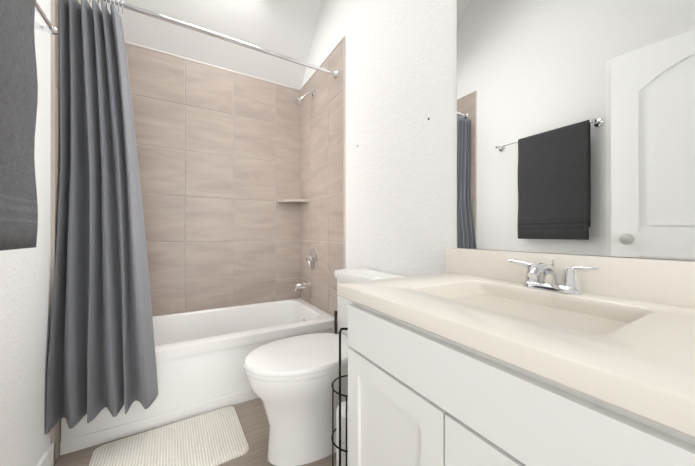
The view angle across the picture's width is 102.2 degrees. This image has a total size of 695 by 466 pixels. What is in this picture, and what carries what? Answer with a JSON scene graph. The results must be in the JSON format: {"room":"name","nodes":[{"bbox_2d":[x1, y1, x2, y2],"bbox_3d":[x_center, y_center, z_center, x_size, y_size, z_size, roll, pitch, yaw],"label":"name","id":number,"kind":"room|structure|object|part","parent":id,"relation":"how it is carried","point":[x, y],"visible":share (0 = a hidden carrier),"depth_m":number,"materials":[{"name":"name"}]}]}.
{"room":"bathroom","nodes":[
{"label":"bathroom","id":0,"kind":"room"},
{"bbox_2d":[0,0,95,465],"bbox_3d":[-0.822,-0.676,0.341,0.100,3.350,3.820,0,0,-30],"label":"wall","id":1,"kind":"structure","parent":0,"point":[24,316],"depth_m":1.05,"materials":[{"name":"white paint"}]},
{"bbox_2d":[0,0,58,250],"bbox_3d":[-0.932,-0.361,0.722,0.096,0.811,0.712,0,0,-30],"label":"towel rail","id":2,"kind":"object","parent":1,"relation":"attached to","point":[18,116],"visible":1,"depth_m":0.78,"materials":[{"name":"grey fabric"}]},
{"bbox_2d":[0,0,37,250],"bbox_3d":[-0.870,-0.356,0.669,0.042,0.802,0.456,0,0,-30],"label":"towel","id":3,"kind":"object","parent":2,"relation":"hanging from","point":[18,66],"depth_m":0.78,"materials":[{"name":"grey fabric"}]},
{"bbox_2d":[37,443,54,465],"bbox_3d":[-1.026,0.950,0.796,0.012,0.100,0.953,0,0,-30],"label":"baseboard","id":4,"kind":"structure","parent":1,"relation":"attached to","point":[47,458],"depth_m":1.14,"materials":[{"name":"white paint"}]},
{"bbox_2d":[55,0,80,461],"bbox_3d":[-1.475,-0.173,1.565,0.003,2.343,0.823,0,0,-30],"label":"wall tile","id":5,"kind":"structure","parent":1,"relation":"attached to","point":[57,178],"depth_m":1.24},
{"bbox_2d":[50,0,88,464],"bbox_3d":[-1.469,-0.178,1.548,0.012,2.356,0.810,0,0,-30],"label":"tile trim","id":6,"kind":"structure","parent":1,"relation":"attached to","point":[52,228],"depth_m":1.20,"materials":[{"name":"beige"}]},
{"bbox_2d":[55,397,336,465],"bbox_3d":[-0.152,1.025,0.734,1.656,0.050,3.820,0,0,-30],"label":"floor","id":7,"kind":"structure","parent":0,"point":[253,418],"depth_m":1.31,"materials":[{"name":"brown tile"}]},
{"bbox_2d":[89,406,248,465],"bbox_3d":[-0.804,0.992,1.284,0.600,0.016,0.400,0,0,-32],"label":"rug","id":8,"kind":"object","parent":7,"relation":"on","point":[215,437],"visible":0.98,"depth_m":1.30,"materials":[{"name":"white fabric"}]},
{"bbox_2d":[60,298,338,454],"bbox_3d":[-0.868,0.804,1.951,1.432,0.392,0.772,0,0,-30],"label":"bathtub","id":9,"kind":"object","parent":7,"relation":"on","point":[201,355],"visible":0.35,"depth_m":1.60,"materials":[{"name":"white ceramic"}]},
{"bbox_2d":[243,268,404,465],"bbox_3d":[-0.116,0.605,1.372,0.744,0.790,0.441,0,0,-30],"label":"toilet","id":10,"kind":"object","parent":7,"relation":"on","point":[291,379],"visible":0.6,"depth_m":1.21,"materials":[{"name":"white ceramic"}]},
{"bbox_3d":[-0.210,0.584,1.322,0.526,0.019,0.386,0,0,-30],"label":"seat","id":11,"kind":"part","parent":10,"relation":"part of","materials":[{"name":"white plastic"}]},
{"bbox_3d":[0.109,0.437,1.509,0.191,0.364,0.410,0,0,-30],"label":"tank","id":12,"kind":"part","parent":10,"relation":"part of","materials":[{"name":"white ceramic"}]},
{"bbox_3d":[0.107,0.232,1.508,0.214,0.044,0.432,0,0,-30],"label":"lid","id":13,"kind":"part","parent":10,"relation":"part of","materials":[{"name":"white ceramic"}]},
{"bbox_2d":[334,311,336,333],"bbox_3d":[-0.077,0.755,1.844,0.104,0.490,0.104,0,0,-30],"label":"toilet brush","id":14,"kind":"object","parent":7,"relation":"on","point":[335,322],"visible":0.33,"depth_m":1.84,"materials":[{"name":"grey metal"}]},
{"bbox_2d":[331,328,347,465],"bbox_3d":[0.030,0.667,1.061,0.156,0.658,0.214,0,0,-30],"label":"toilet paper stand","id":15,"kind":"object","parent":7,"relation":"on","point":[341,444],"visible":0.38,"depth_m":1.04,"materials":[{"name":"black metal"}]},
{"bbox_2d":[337,248,694,465],"bbox_3d":[0.425,0.531,0.656,0.538,0.937,0.900,0,0,-30],"label":"bathroom vanity","id":16,"kind":"object","parent":7,"relation":"on","point":[472,357],"visible":1,"depth_m":0.53,"materials":[{"name":"white paint"}]},
{"bbox_2d":[508,260,599,294],"bbox_3d":[0.546,0.120,0.780,0.136,0.085,0.224,0,0,-30],"label":"faucet","id":17,"kind":"object","parent":16,"relation":"on","point":[527,277],"depth_m":0.78,"materials":[{"name":"silver metal"}]},
{"bbox_2d":[96,0,320,88],"bbox_3d":[-0.152,-1.874,0.736,1.656,1.013,3.820,0,0,-30],"label":"ceiling","id":18,"kind":"structure","parent":0,"point":[285,27],"depth_m":2.20,"materials":[{"name":"white paint"}]},
{"bbox_2d":[125,41,297,88],"bbox_3d":[-1.096,-0.183,2.338,1.656,2.367,0.100,0,0,-30],"label":"wall","id":19,"kind":"structure","parent":0,"point":[206,63],"depth_m":2.25,"materials":[{"name":"white paint"}]},
{"bbox_2d":[125,44,299,315],"bbox_3d":[-1.066,-0.323,2.288,1.452,2.043,0.003,0,0,-30],"label":"wall tile","id":20,"kind":"structure","parent":19,"relation":"attached to","point":[171,223],"depth_m":2.27,"materials":[{"name":"beige tile"}]},
{"bbox_2d":[125,42,299,90],"bbox_3d":[-1.067,-1.351,2.290,1.456,0.009,0.012,0,0,-30],"label":"tile trim","id":21,"kind":"structure","parent":19,"relation":"attached to","point":[125,42],"depth_m":2.24,"materials":[{"name":"beige"}]},
{"bbox_2d":[125,43,300,305],"bbox_3d":[-1.068,-0.323,2.291,1.456,2.047,0.006,0,0,-30],"label":"grout","id":22,"kind":"structure","parent":19,"relation":"attached to","point":[275,240],"depth_m":2.35,"materials":[{"name":"grey"}]},
{"bbox_2d":[278,199,308,203],"bbox_3d":[-0.485,-0.285,2.503,0.215,0.022,0.215,0,0,-30],"label":"corner shelf","id":23,"kind":"object","parent":19,"relation":"attached to","point":[296,201],"visible":1,"depth_m":2.46,"materials":[{"name":"beige ceramic"}]},
{"bbox_2d":[301,0,690,276],"bbox_3d":[0.518,-0.675,1.130,0.100,3.350,3.820,0,0,-30],"label":"wall","id":24,"kind":"structure","parent":0,"point":[401,157],"depth_m":1.46,"materials":[{"name":"white paint"}]},
{"bbox_2d":[300,40,342,318],"bbox_3d":[-0.235,-0.173,2.295,0.003,2.343,0.823,0,0,-30],"label":"wall tile","id":25,"kind":"structure","parent":24,"relation":"attached to","point":[321,175],"depth_m":2.21,"materials":[{"name":"beige tile"}]},
{"bbox_2d":[101,0,337,78],"bbox_3d":[-0.700,-1.150,1.666,1.454,0.060,0.060,0,0,-30],"label":"curtain rod","id":26,"kind":"object","parent":25,"relation":"attached to","point":[200,30],"visible":0.88,"depth_m":1.62,"materials":[{"name":"silver metal"}]},
{"bbox_2d":[45,0,157,434],"bbox_3d":[-1.125,-0.171,1.328,0.376,1.993,0.212,0,0,-30],"label":"shower curtain","id":27,"kind":"object","parent":26,"relation":"hanging from","point":[101,355],"visible":1,"depth_m":1.31,"materials":[{"name":"grey fabric"}]},
{"bbox_2d":[293,281,311,290],"bbox_3d":[-0.384,0.448,2.385,0.160,0.075,0.060,0,0,-30],"label":"fitting","id":28,"kind":"object","parent":25,"relation":"attached to","point":[308,284],"depth_m":2.37,"materials":[{"name":"silver metal"}]},
{"bbox_3d":[-0.384,0.448,2.385,0.160,0.075,0.060,0,0,-30],"label":"tub spout mount","id":29,"kind":"part","parent":28,"relation":"part of","materials":[{"name":"silver metal"}]},
{"bbox_2d":[294,90,314,107],"bbox_3d":[-0.360,-1.123,2.331,0.174,0.166,0.084,0,0,-30],"label":"fitting","id":30,"kind":"object","parent":25,"relation":"attached to","point":[298,102],"depth_m":2.31,"materials":[{"name":"silver metal"}]},
{"bbox_2d":[306,249,316,268],"bbox_3d":[-0.316,0.221,2.373,0.057,0.176,0.176,0,0,-30],"label":"fitting","id":31,"kind":"object","parent":25,"relation":"attached to","point":[311,259],"depth_m":2.35,"materials":[{"name":"silver metal"}]},
{"bbox_2d":[302,91,342,290],"bbox_3d":[-0.232,-0.173,2.297,0.006,2.347,0.827,0,0,-30],"label":"grout","id":32,"kind":"structure","parent":24,"relation":"attached to","point":[321,197],"depth_m":2.21,"materials":[{"name":"grey"}]},
{"bbox_2d":[300,36,345,268],"bbox_3d":[-0.224,-0.177,2.281,0.012,2.356,0.810,0,0,-30],"label":"tile trim","id":33,"kind":"structure","parent":24,"relation":"attached to","point":[344,38],"depth_m":1.94,"materials":[{"name":"beige"}]},
{"bbox_2d":[457,0,694,260],"bbox_3d":[0.730,-0.470,0.667,0.006,1.061,1.108,0,0,-30],"label":"mirror","id":34,"kind":"object","parent":24,"relation":"attached to","point":[575,126],"visible":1,"depth_m":0.79,"materials":[{"name":"clear glass"}]}
]}

